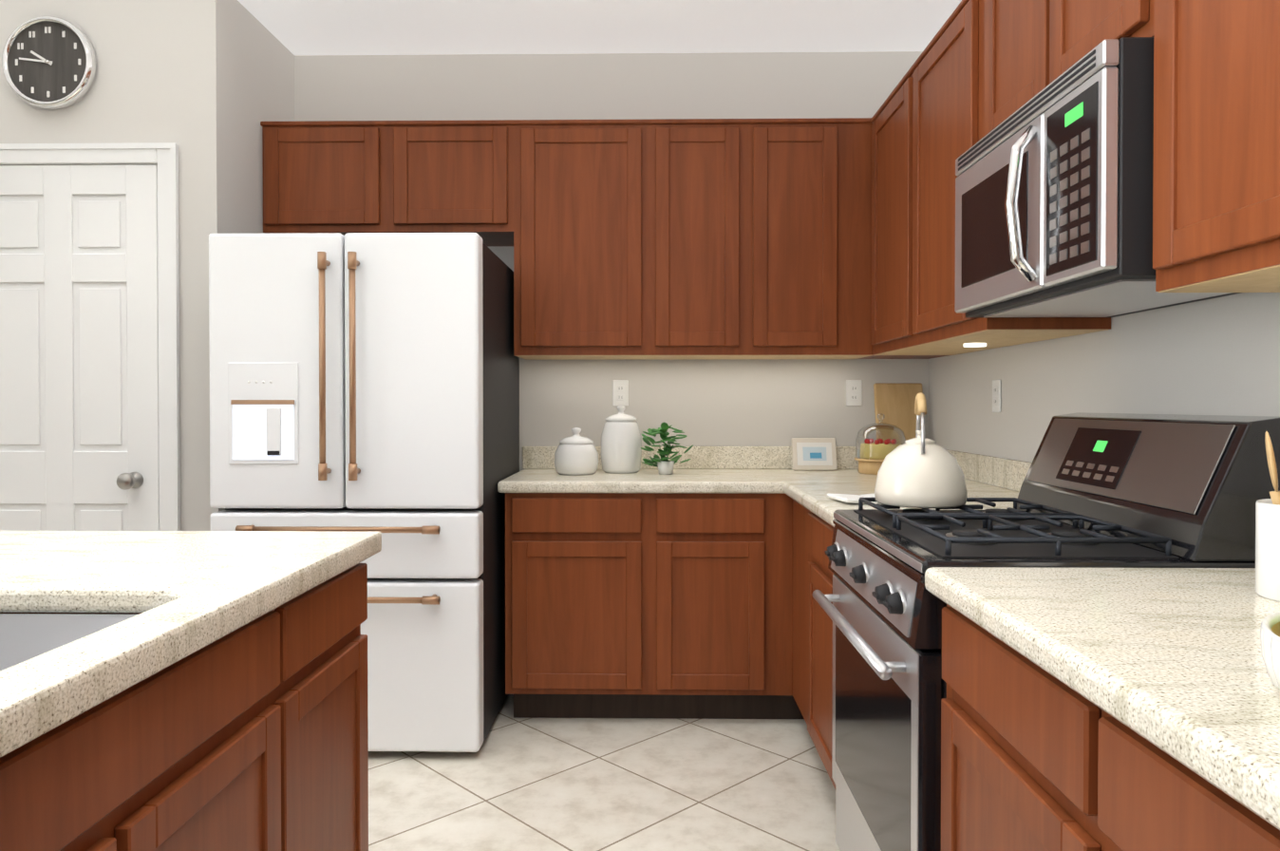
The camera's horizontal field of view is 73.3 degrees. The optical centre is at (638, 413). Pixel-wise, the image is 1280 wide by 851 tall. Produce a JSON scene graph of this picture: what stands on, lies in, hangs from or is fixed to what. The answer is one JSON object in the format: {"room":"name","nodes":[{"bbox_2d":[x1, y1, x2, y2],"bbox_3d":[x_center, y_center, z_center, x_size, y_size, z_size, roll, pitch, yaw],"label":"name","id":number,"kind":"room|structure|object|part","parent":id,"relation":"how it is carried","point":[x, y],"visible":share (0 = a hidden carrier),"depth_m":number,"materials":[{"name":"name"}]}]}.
{"room":"kitchen","nodes":[
{"label":"kitchen","id":0,"kind":"room"},
{"bbox_2d":[0,0,294,530],"bbox_3d":[-2.131,-0.211,3.507,1.190,2.750,0.690,0,1,1],"label":"wall","id":1,"kind":"structure","parent":0,"point":[207,86],"depth_m":3.15,"materials":[{"name":"grey paint"}]},
{"bbox_2d":[1,16,96,110],"bbox_3d":[-2.142,-1.273,3.128,0.332,0.332,0.041,0,1,1],"label":"clock","id":2,"kind":"object","parent":1,"relation":"attached to","point":[49,63],"visible":1,"depth_m":3.12,"materials":[{"name":"silver metal"}]},
{"bbox_2d":[0,142,180,530],"bbox_3d":[-2.122,0.093,3.120,0.883,2.149,0.087,0,1,1],"label":"pantry door","id":3,"kind":"structure","parent":1,"relation":"in","point":[89,360],"depth_m":3.15,"materials":[{"name":"white paint"}]},
{"bbox_2d":[237,0,961,55],"bbox_3d":[-2.841,-1.583,0.458,8.370,0.060,7.020,0,1,1],"label":"ceiling","id":4,"kind":"structure","parent":0,"point":[406,27],"depth_m":3.53,"materials":[{"name":"white paint"}]},
{"bbox_2d":[368,694,839,850],"bbox_3d":[-2.841,1.227,0.489,8.370,0.060,7.020,0,1,1],"label":"floor","id":5,"kind":"structure","parent":0,"point":[512,783],"depth_m":2.68,"materials":[{"name":"tile"}]},
{"bbox_2d":[0,563,368,850],"bbox_3d":[-1.375,0.759,0.794,1.590,0.869,2.290,0,1,1],"label":"kitchen island","id":6,"kind":"object","parent":5,"relation":"on","point":[253,735],"depth_m":1.32,"materials":[{"name":"brown wood"}]},
{"bbox_3d":[-0.898,0.423,0.958,0.420,0.200,0.816,0,1,1],"label":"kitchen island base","id":7,"kind":"part","parent":6,"relation":"part of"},
{"bbox_2d":[0,530,381,757],"bbox_3d":[-1.434,0.301,0.790,1.673,0.045,2.350,0,1,1],"label":"island countertop","id":8,"kind":"structure","parent":6,"relation":"on","point":[185,593],"depth_m":1.36,"materials":[{"name":"stone"}]},
{"bbox_2d":[208,232,519,752],"bbox_3d":[-0.984,0.278,3.311,0.910,1.775,0.974,0,1,1],"label":"fridge","id":9,"kind":"object","parent":5,"relation":"on","point":[364,382],"visible":0.81,"depth_m":2.89,"materials":[{"name":"white metal"}]},
{"bbox_2d":[505,492,653,717],"bbox_3d":[-0.227,0.729,3.514,0.539,0.868,0.626,0,1,1],"label":"base cabinet","id":10,"kind":"object","parent":5,"relation":"on","point":[646,605],"depth_m":3.21,"materials":[{"name":"brown wood"}]},
{"bbox_2d":[497,446,949,493],"bbox_3d":[0.375,0.221,3.484,1.792,0.145,0.657,0,1,1],"label":"countertop","id":11,"kind":"structure","parent":10,"relation":"on","point":[710,469],"depth_m":3.41,"materials":[{"name":"stone"}]},
{"bbox_2d":[554,427,598,475],"bbox_3d":[-0.255,0.153,3.525,0.180,0.191,0.180,0,1,1],"label":"canister","id":12,"kind":"object","parent":11,"relation":"on","point":[575,453],"visible":1,"depth_m":3.46,"materials":[{"name":"white ceramic"}]},
{"bbox_2d":[600,405,641,472],"bbox_3d":[-0.074,0.107,3.621,0.174,0.281,0.174,0,1,1],"label":"canister","id":13,"kind":"object","parent":11,"relation":"on","point":[621,444],"visible":1,"depth_m":3.55,"materials":[{"name":"white ceramic"}]},
{"bbox_2d":[640,421,693,474],"bbox_3d":[0.115,0.141,3.514,0.217,0.214,0.191,0,1,1],"label":"potted plant","id":14,"kind":"object","parent":11,"relation":"on","point":[664,464],"visible":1,"depth_m":3.50,"materials":[{"name":"green plant"}]},
{"bbox_2d":[790,437,837,470],"bbox_3d":[0.758,0.176,3.719,0.190,0.138,0.046,0,1,1],"label":"photo frame","id":15,"kind":"object","parent":11,"relation":"on","point":[814,453],"visible":1,"depth_m":3.71,"materials":[{"name":"beige wood"}]},
{"bbox_2d":[854,413,905,474],"bbox_3d":[1.000,0.124,3.559,0.210,0.248,0.210,0,1,1],"label":"cake stand","id":16,"kind":"object","parent":11,"relation":"on","point":[873,455],"visible":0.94,"depth_m":3.51,"materials":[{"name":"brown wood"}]},
{"bbox_2d":[873,382,922,444],"bbox_3d":[1.133,0.056,3.733,0.210,0.374,0.088,0,1,1],"label":"cutting board","id":17,"kind":"object","parent":11,"relation":"on","point":[894,404],"visible":0.42,"depth_m":3.74,"materials":[{"name":"brown wood"}]},
{"bbox_2d":[653,492,771,718],"bbox_3d":[0.257,0.729,3.506,0.428,0.868,0.626,0,1,1],"label":"base cabinet","id":18,"kind":"object","parent":5,"relation":"on","point":[710,550],"depth_m":3.20,"materials":[{"name":"brown wood"}]},
{"bbox_2d":[786,494,801,718],"bbox_3d":[0.907,0.735,2.971,0.712,0.868,0.463,0,1,1],"label":"base cabinet","id":19,"kind":"object","parent":5,"relation":"on","point":[793,507],"depth_m":3.20,"materials":[{"name":"brown wood"}]},
{"bbox_2d":[778,450,1031,527],"bbox_3d":[0.888,0.230,2.719,0.742,0.145,0.855,0,1,1],"label":"countertop","id":20,"kind":"structure","parent":19,"relation":"on","point":[985,475],"depth_m":3.02,"materials":[{"name":"stone"}]},
{"bbox_2d":[827,492,881,504],"bbox_3d":[0.673,0.250,2.530,0.199,0.018,0.150,0,1,-9],"label":"open book","id":21,"kind":"object","parent":20,"relation":"on","point":[852,498],"visible":0.54,"depth_m":2.51,"materials":[{"name":"white paper"}]},
{"bbox_2d":[801,505,835,789],"bbox_3d":[0.900,0.740,2.547,0.712,0.868,0.500,0,1,1],"label":"base cabinet","id":22,"kind":"object","parent":5,"relation":"on","point":[817,534],"depth_m":2.66,"materials":[{"name":"brown wood"}]},
{"bbox_2d":[941,603,1044,850],"bbox_3d":[0.878,0.754,1.221,0.712,0.868,0.612,0,1,1],"label":"base cabinet","id":23,"kind":"object","parent":5,"relation":"on","point":[992,710],"depth_m":1.30,"materials":[{"name":"brown wood"}]},
{"bbox_2d":[812,412,1279,850],"bbox_3d":[0.803,0.592,1.912,0.711,1.179,0.756,0,1,1],"label":"range","id":24,"kind":"object","parent":5,"relation":"on","point":[1115,490],"visible":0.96,"depth_m":1.71,"materials":[{"name":"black metal"}]},
{"bbox_2d":[874,392,967,508],"bbox_3d":[0.687,0.084,2.117,0.216,0.270,0.254,0,1,1],"label":"kettle","id":25,"kind":"object","parent":24,"relation":"on","point":[919,470],"visible":1,"depth_m":2.02,"materials":[{"name":"white metal"}]},
{"bbox_2d":[1044,670,1279,850],"bbox_3d":[0.870,0.760,0.723,0.712,0.868,0.663,0,1,1],"label":"base cabinet","id":26,"kind":"object","parent":5,"relation":"on","point":[1107,787],"depth_m":0.92,"materials":[{"name":"brown wood"}]},
{"bbox_2d":[907,495,1279,829],"bbox_3d":[0.848,0.259,0.115,0.735,0.145,2.815,0,1,1],"label":"countertop","id":27,"kind":"structure","parent":26,"relation":"on","point":[1170,661],"depth_m":1.03,"materials":[{"name":"stone"}]},
{"bbox_2d":[1255,431,1279,602],"bbox_3d":[0.983,0.145,1.271,0.120,0.257,0.124,0,1,1],"label":"utensil crock","id":28,"kind":"object","parent":27,"relation":"on","point":[1267,548],"visible":1,"depth_m":1.27,"materials":[{"name":"white ceramic"}]},
{"bbox_2d":[1260,611,1279,689],"bbox_3d":[0.760,0.246,0.789,0.309,0.065,0.309,0,1,1],"label":"fruit bowl","id":29,"kind":"object","parent":27,"relation":"on","point":[1270,634],"visible":0.98,"depth_m":0.85,"materials":[{"name":"white ceramic"}]},
{"bbox_2d":[294,51,928,470],"bbox_3d":[-2.784,-0.216,3.922,8.370,2.750,0.120,0,1,1],"label":"wall","id":30,"kind":"structure","parent":0,"point":[741,401],"depth_m":3.81,"materials":[{"name":"grey paint"}]},
{"bbox_2d":[260,120,389,235],"bbox_3d":[-1.273,-0.962,3.653,0.510,0.448,0.346,0,1,1],"label":"upper cabinet","id":31,"kind":"object","parent":30,"relation":"attached to","point":[320,177],"depth_m":3.49,"materials":[{"name":"brown wood"}]},
{"bbox_2d":[389,119,507,245],"bbox_3d":[-0.761,-0.962,3.644,0.514,0.448,0.346,0,1,1],"label":"upper cabinet","id":32,"kind":"object","parent":30,"relation":"attached to","point":[445,176],"depth_m":3.48,"materials":[{"name":"brown wood"}]},
{"bbox_2d":[507,119,651,359],"bbox_3d":[-0.231,-0.712,3.638,0.545,0.948,0.346,0,1,1],"label":"upper cabinet","id":33,"kind":"object","parent":30,"relation":"attached to","point":[579,191],"depth_m":3.47,"materials":[{"name":"brown wood"}]},
{"bbox_2d":[612,379,628,405],"bbox_3d":[-0.081,-0.090,3.814,0.070,0.115,0.009,0,1,1],"label":"electrical outlet","id":34,"kind":"object","parent":30,"relation":"attached to","point":[620,392],"depth_m":3.81,"materials":[{"name":"white plastic"}]},
{"bbox_2d":[651,118,750,359],"bbox_3d":[0.238,-0.712,3.631,0.393,0.948,0.346,0,1,1],"label":"upper cabinet","id":35,"kind":"object","parent":30,"relation":"attached to","point":[670,239],"depth_m":3.46,"materials":[{"name":"brown wood"}]},
{"bbox_2d":[750,117,841,358],"bbox_3d":[0.616,-0.712,3.625,0.364,0.948,0.346,0,1,1],"label":"upper cabinet","id":36,"kind":"object","parent":30,"relation":"attached to","point":[796,163],"depth_m":3.46,"materials":[{"name":"brown wood"}]},
{"bbox_2d":[846,379,862,405],"bbox_3d":[0.949,-0.090,3.797,0.070,0.115,0.009,0,1,1],"label":"electrical outlet","id":37,"kind":"object","parent":30,"relation":"attached to","point":[854,387],"depth_m":3.80,"materials":[{"name":"white plastic"}]},
{"bbox_2d":[928,292,1279,462],"bbox_3d":[1.283,-0.176,0.345,0.120,2.750,6.900,0,1,1],"label":"wall","id":38,"kind":"structure","parent":0,"point":[1217,356],"depth_m":2.24,"materials":[{"name":"grey paint"}]},
{"bbox_2d":[867,74,984,357],"bbox_3d":[1.093,-0.707,3.181,0.348,0.948,0.566,0,1,1],"label":"upper cabinet","id":39,"kind":"object","parent":38,"relation":"attached to","point":[887,134],"depth_m":3.22,"materials":[{"name":"brown wood"}]},
{"bbox_2d":[992,378,1000,412],"bbox_3d":[1.261,-0.061,3.037,0.009,0.115,0.070,0,1,1],"label":"electrical outlet","id":40,"kind":"object","parent":38,"relation":"attached to","point":[996,384],"depth_m":3.03,"materials":[{"name":"white plastic"}]},
{"bbox_2d":[978,0,1023,141],"bbox_3d":[1.074,-0.922,2.049,0.348,0.493,0.452,0,1,1],"label":"upper cabinet","id":41,"kind":"object","parent":38,"relation":"attached to","point":[1000,22],"depth_m":2.17,"materials":[{"name":"brown wood"}]},
{"bbox_2d":[902,0,1110,349],"bbox_3d":[1.083,-0.700,2.588,0.348,0.948,0.620,0,1,1],"label":"upper cabinet","id":42,"kind":"object","parent":38,"relation":"attached to","point":[942,84],"depth_m":2.62,"materials":[{"name":"brown wood"}]},
{"bbox_2d":[1023,0,1141,104],"bbox_3d":[1.069,-0.918,1.733,0.348,0.493,0.451,0,1,1],"label":"upper cabinet","id":43,"kind":"object","parent":38,"relation":"attached to","point":[1058,33],"depth_m":1.82,"materials":[{"name":"brown wood"}]},
{"bbox_2d":[954,37,1242,317],"bbox_3d":[1.006,-0.457,1.897,0.477,0.424,0.756,0,1,1],"label":"microwave","id":44,"kind":"object","parent":43,"relation":"attached to","point":[1054,198],"visible":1,"depth_m":1.70,"materials":[{"name":"silver metal"}]},
{"bbox_2d":[1141,0,1279,292],"bbox_3d":[1.060,-0.685,1.208,0.348,0.948,0.604,0,1,1],"label":"upper cabinet","id":45,"kind":"object","parent":38,"relation":"attached to","point":[1216,177],"depth_m":1.34,"materials":[{"name":"brown wood"}]}
]}

